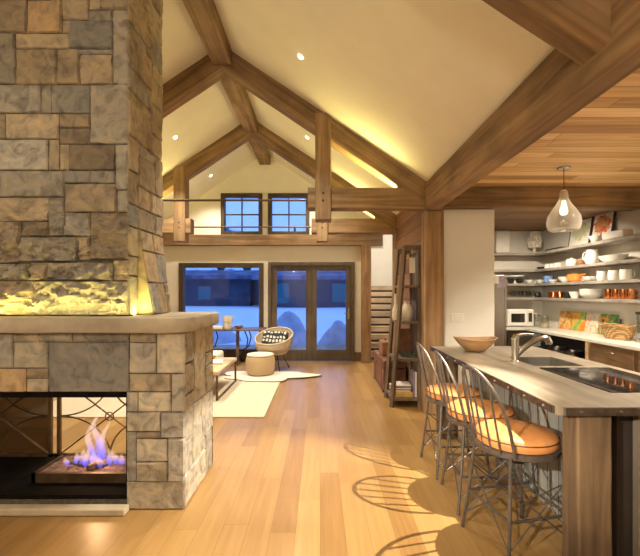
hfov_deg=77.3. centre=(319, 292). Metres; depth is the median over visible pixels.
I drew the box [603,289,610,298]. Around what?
mug
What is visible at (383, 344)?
case
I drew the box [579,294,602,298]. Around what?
bowl
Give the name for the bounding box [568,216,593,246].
framed print
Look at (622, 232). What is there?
baking dish
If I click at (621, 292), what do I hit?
mug
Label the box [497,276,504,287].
paper note
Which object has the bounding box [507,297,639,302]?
wall shelf
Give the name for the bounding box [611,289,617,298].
mug
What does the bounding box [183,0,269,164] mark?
ridge beam
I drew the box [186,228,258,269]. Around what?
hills
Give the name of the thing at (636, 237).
wall shelf
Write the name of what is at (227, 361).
coffee table
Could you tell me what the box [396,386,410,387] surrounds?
magazine
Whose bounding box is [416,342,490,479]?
bar stool
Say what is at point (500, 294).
refrigerator
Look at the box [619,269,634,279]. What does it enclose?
mug
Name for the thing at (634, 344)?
countertop
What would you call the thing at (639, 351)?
base cabinet
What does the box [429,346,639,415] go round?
island countertop
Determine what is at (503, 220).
ceiling
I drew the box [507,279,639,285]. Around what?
wall shelf
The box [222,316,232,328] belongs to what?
planter pot
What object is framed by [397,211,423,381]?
wall
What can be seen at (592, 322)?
picture
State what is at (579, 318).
picture
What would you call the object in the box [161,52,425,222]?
roof truss
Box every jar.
[533,314,539,325]
[534,292,540,296]
[541,315,548,327]
[563,292,570,297]
[566,258,576,265]
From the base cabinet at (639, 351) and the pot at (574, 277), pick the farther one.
the pot at (574, 277)
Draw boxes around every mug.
[544,276,552,282]
[554,263,561,266]
[597,271,607,280]
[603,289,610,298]
[608,270,619,279]
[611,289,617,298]
[618,289,624,298]
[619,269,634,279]
[625,289,638,298]
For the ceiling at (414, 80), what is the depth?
3.77 m
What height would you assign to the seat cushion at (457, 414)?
0.085 m
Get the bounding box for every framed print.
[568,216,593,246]
[590,211,616,242]
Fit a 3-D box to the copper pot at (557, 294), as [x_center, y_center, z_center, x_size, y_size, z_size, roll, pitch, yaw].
[3.880,0.029,6.467,0.150,0.100,0.148,0,0,0]
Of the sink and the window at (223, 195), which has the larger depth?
the window at (223, 195)
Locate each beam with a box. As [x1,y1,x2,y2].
[159,234,382,245]
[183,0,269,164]
[425,0,639,209]
[439,186,639,210]
[482,0,610,65]
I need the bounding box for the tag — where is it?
[409,258,414,272]
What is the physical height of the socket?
0.115 m
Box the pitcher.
[582,249,599,263]
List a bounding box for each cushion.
[247,352,273,356]
[261,331,288,343]
[426,383,482,401]
[448,398,514,422]
[475,419,560,454]
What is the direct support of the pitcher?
on the wall shelf at (637, 260)
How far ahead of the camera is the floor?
2.93 m
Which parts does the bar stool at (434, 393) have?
leg, leg, leg, leg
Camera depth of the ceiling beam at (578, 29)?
1.84 m
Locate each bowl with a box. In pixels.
[453,336,497,351]
[558,277,567,281]
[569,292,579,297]
[579,289,602,290]
[579,290,602,291]
[579,292,602,293]
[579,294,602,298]
[598,254,629,261]
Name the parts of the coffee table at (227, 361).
leg, rail, leg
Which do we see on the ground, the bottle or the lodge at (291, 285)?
the lodge at (291, 285)
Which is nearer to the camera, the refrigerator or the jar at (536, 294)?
the refrigerator
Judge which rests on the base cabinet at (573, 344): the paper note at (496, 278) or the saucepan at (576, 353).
the saucepan at (576, 353)
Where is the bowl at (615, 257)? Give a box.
[598,254,629,261]
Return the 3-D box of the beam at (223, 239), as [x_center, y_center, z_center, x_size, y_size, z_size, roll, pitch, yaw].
[-1.670,-1.150,8.730,6.060,0.238,0.142,0,0,0]
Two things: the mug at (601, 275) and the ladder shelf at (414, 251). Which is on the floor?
the ladder shelf at (414, 251)
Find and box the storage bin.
[494,230,509,252]
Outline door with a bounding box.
[268,262,354,360]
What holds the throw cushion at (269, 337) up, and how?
in the rattan chair at (281, 348)
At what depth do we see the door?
8.80 m
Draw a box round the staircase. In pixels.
[371,286,391,357]
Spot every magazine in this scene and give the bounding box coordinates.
[396,381,410,385]
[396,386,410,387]
[410,369,414,396]
[412,369,416,396]
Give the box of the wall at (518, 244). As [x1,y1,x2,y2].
[494,231,541,345]
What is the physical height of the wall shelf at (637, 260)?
0.042 m
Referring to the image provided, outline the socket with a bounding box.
[560,190,566,201]
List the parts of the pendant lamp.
light bulb, lamp shade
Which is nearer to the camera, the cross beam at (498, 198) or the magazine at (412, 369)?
the cross beam at (498, 198)
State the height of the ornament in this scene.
0.396 m
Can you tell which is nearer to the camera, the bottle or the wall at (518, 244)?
the bottle
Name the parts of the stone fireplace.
smoked pane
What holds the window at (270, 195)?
in the wall at (254, 177)
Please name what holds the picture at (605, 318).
on the countertop at (634, 344)
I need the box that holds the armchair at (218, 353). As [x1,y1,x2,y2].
[213,350,223,378]
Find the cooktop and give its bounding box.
[539,367,639,392]
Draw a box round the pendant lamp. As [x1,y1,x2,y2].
[546,166,581,231]
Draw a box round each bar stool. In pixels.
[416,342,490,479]
[434,351,526,517]
[461,365,562,555]
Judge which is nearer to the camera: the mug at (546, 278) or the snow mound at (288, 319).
the mug at (546, 278)
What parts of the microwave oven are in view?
oven door, control panel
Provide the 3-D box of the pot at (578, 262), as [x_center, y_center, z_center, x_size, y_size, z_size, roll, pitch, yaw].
[3.880,-0.452,5.935,0.140,0.082,0.138,0,0,0]
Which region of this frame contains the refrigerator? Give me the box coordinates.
[494,275,506,345]
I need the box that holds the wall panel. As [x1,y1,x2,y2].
[442,209,493,384]
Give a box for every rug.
[53,376,279,417]
[224,371,320,381]
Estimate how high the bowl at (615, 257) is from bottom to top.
0.085 m
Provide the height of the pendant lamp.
0.663 m
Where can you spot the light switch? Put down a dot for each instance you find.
(454, 317)
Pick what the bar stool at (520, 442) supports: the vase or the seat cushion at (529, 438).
the seat cushion at (529, 438)
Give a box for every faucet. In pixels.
[511,333,552,361]
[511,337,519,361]
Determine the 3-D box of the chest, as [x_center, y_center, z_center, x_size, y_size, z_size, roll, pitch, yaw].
[1.120,1.252,6.550,0.364,0.497,1.110,0,0,0]
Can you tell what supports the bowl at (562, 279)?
on the wall shelf at (624, 281)
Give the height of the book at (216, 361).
0.030 m
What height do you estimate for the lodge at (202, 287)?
4.900 m
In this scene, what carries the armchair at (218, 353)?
on the area rug at (243, 399)
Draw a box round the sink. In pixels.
[510,357,581,365]
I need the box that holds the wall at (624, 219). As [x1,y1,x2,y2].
[542,209,639,338]
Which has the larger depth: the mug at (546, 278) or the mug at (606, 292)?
the mug at (546, 278)
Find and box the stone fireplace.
[0,0,218,515]
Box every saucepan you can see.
[542,346,566,352]
[555,349,583,358]
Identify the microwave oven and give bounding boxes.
[507,309,532,325]
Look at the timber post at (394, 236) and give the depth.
7.08 m
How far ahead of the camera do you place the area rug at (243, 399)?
5.38 m
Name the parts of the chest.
lid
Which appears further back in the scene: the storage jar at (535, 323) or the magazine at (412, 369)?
the storage jar at (535, 323)
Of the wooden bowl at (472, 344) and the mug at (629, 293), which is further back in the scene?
the mug at (629, 293)
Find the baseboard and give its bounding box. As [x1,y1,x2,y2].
[355,352,360,360]
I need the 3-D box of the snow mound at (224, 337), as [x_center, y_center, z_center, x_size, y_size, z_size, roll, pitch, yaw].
[-3.863,1.604,14.500,2.253,0.868,2.200,0,0,0]
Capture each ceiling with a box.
[159,0,554,217]
[473,68,639,185]
[494,211,610,230]
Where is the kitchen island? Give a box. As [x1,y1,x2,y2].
[436,356,639,555]
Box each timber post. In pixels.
[361,245,370,362]
[392,233,396,350]
[421,210,443,413]
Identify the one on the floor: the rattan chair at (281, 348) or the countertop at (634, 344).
the rattan chair at (281, 348)
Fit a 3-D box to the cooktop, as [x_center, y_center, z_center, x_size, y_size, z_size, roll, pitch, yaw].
[1.950,0.574,2.692,0.540,0.009,0.755,0,0,0]
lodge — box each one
[185,270,258,305]
[252,270,345,307]
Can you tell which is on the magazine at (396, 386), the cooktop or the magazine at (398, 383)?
the magazine at (398, 383)
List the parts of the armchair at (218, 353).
seat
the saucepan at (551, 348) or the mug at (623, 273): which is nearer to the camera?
the mug at (623, 273)
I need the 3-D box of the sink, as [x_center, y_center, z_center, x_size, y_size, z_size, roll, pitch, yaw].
[1.900,0.678,3.395,0.400,0.193,0.450,0,0,0]
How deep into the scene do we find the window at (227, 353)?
8.77 m
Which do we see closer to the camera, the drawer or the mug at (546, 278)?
the drawer
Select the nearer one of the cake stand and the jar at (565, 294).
the jar at (565, 294)
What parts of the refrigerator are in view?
fridge door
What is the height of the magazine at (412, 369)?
0.330 m
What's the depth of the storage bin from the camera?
7.01 m
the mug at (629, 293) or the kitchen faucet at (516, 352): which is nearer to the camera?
the kitchen faucet at (516, 352)
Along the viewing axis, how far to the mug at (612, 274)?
5.23 m
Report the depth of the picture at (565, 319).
6.45 m
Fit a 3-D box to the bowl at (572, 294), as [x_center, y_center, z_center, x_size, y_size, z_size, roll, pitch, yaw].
[3.880,0.029,6.086,0.170,0.100,0.168,0,0,0]
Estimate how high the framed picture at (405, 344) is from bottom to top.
0.360 m
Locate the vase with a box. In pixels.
[401,301,413,320]
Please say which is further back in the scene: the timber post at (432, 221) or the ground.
the ground
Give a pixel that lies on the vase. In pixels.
(407, 311)
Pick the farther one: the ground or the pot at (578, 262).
the ground
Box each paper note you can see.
[494,276,498,283]
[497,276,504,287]
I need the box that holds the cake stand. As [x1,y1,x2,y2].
[507,275,524,282]
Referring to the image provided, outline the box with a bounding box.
[395,390,412,396]
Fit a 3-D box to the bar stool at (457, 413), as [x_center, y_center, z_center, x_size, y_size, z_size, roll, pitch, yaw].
[1.116,0.960,2.902,0.556,1.077,0.468,0,0,3]
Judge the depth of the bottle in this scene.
5.47 m
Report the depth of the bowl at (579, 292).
5.60 m
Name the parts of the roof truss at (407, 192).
tie rod, hanging post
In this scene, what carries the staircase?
on the floor
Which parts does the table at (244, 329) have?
post leg, leg, leg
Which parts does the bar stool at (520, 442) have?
leg, leg, leg, leg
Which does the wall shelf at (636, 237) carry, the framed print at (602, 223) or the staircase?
the framed print at (602, 223)
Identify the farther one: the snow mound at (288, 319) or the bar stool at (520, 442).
the snow mound at (288, 319)
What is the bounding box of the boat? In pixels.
[589,235,601,241]
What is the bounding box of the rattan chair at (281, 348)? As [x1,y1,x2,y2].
[254,327,292,370]
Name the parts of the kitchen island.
corner post, panel, corner post, panel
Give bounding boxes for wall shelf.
[494,233,639,256]
[494,258,639,272]
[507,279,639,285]
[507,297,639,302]
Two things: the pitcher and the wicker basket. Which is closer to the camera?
the wicker basket
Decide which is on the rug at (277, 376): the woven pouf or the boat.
the woven pouf
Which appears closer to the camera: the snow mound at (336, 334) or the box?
the box
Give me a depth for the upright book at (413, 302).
5.37 m
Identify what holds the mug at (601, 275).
on the wall shelf at (624, 281)
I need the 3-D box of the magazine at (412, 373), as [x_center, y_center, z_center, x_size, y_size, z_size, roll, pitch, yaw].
[1.245,1.214,5.400,0.022,0.330,0.220,0,0,0]
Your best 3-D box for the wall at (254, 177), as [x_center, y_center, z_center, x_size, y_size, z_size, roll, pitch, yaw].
[-0.700,-0.802,8.890,8.000,4.605,0.180,0,0,0]
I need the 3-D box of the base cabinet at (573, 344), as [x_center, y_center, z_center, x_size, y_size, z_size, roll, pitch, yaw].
[3.740,1.061,6.190,0.560,0.878,2.080,0,0,0]
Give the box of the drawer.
[585,341,638,371]
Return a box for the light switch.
[450,313,463,321]
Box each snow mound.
[213,331,241,343]
[277,311,305,344]
[317,320,345,344]
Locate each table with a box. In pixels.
[213,327,266,365]
[213,357,236,400]
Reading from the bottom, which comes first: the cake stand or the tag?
the cake stand
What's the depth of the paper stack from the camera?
8.28 m
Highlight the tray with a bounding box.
[31,452,125,482]
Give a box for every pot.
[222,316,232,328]
[548,292,554,297]
[555,292,562,297]
[567,273,585,281]
[576,260,585,264]
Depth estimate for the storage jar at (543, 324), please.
6.58 m
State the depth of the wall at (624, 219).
5.96 m
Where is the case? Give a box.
[379,338,387,355]
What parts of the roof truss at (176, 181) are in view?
hanging post, tie rod, hanging post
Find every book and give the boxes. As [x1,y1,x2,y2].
[213,359,222,364]
[411,300,415,319]
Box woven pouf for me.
[246,352,274,375]
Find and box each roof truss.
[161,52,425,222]
[161,122,396,242]
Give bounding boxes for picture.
[399,328,411,353]
[558,311,572,329]
[571,312,586,331]
[584,313,600,333]
[598,314,618,334]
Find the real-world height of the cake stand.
0.140 m
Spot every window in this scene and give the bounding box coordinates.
[179,263,263,360]
[221,193,261,234]
[268,193,309,234]
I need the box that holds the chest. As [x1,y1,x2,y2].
[373,350,405,392]
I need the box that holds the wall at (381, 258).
[371,235,391,285]
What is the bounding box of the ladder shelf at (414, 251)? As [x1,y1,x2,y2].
[384,245,420,407]
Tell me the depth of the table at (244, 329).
8.43 m
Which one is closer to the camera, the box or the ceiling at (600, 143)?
the ceiling at (600, 143)
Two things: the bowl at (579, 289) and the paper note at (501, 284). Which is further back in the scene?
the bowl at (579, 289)
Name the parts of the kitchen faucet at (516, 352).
lever, spout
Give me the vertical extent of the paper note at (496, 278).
0.100 m
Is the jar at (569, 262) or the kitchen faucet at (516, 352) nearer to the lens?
the kitchen faucet at (516, 352)
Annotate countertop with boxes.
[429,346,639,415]
[507,325,639,350]
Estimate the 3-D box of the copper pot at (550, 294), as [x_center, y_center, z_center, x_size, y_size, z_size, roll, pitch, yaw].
[3.880,0.029,6.647,0.150,0.100,0.148,0,0,0]
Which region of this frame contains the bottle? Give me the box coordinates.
[392,294,397,319]
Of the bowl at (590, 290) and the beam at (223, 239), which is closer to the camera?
the bowl at (590, 290)
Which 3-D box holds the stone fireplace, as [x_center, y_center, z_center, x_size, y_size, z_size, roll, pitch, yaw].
[-2.317,-0.950,3.127,2.865,4.900,0.894,0,0,0]
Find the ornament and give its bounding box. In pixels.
[526,231,542,252]
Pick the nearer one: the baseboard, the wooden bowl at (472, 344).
the wooden bowl at (472, 344)
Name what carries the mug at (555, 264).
on the wall shelf at (637, 260)
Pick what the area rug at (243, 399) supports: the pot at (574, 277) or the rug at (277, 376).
the rug at (277, 376)
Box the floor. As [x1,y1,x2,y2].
[0,345,562,555]
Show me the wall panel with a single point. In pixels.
(468, 233)
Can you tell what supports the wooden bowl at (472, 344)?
on the island countertop at (556, 394)
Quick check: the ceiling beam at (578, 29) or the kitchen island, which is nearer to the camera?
the ceiling beam at (578, 29)
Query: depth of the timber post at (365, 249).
8.59 m
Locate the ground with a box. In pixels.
[185,305,345,344]
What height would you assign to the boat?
0.090 m
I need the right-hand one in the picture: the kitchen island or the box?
the kitchen island
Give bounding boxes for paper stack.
[213,326,222,328]
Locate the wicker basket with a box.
[599,323,637,339]
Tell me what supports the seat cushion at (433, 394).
on the bar stool at (434, 393)
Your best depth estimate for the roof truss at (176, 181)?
7.01 m
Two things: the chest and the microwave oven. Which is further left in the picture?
the chest
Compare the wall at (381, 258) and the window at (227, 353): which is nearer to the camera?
the window at (227, 353)
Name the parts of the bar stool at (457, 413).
leg, leg, leg, leg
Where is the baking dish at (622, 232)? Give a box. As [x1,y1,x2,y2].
[602,229,632,239]
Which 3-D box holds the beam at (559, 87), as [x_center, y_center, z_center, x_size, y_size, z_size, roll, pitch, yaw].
[1.380,-1.190,0.965,0.182,0.335,7.930,0,0,0]
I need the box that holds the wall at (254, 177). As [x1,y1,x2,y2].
[161,157,383,351]
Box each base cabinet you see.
[534,333,584,358]
[638,351,639,372]

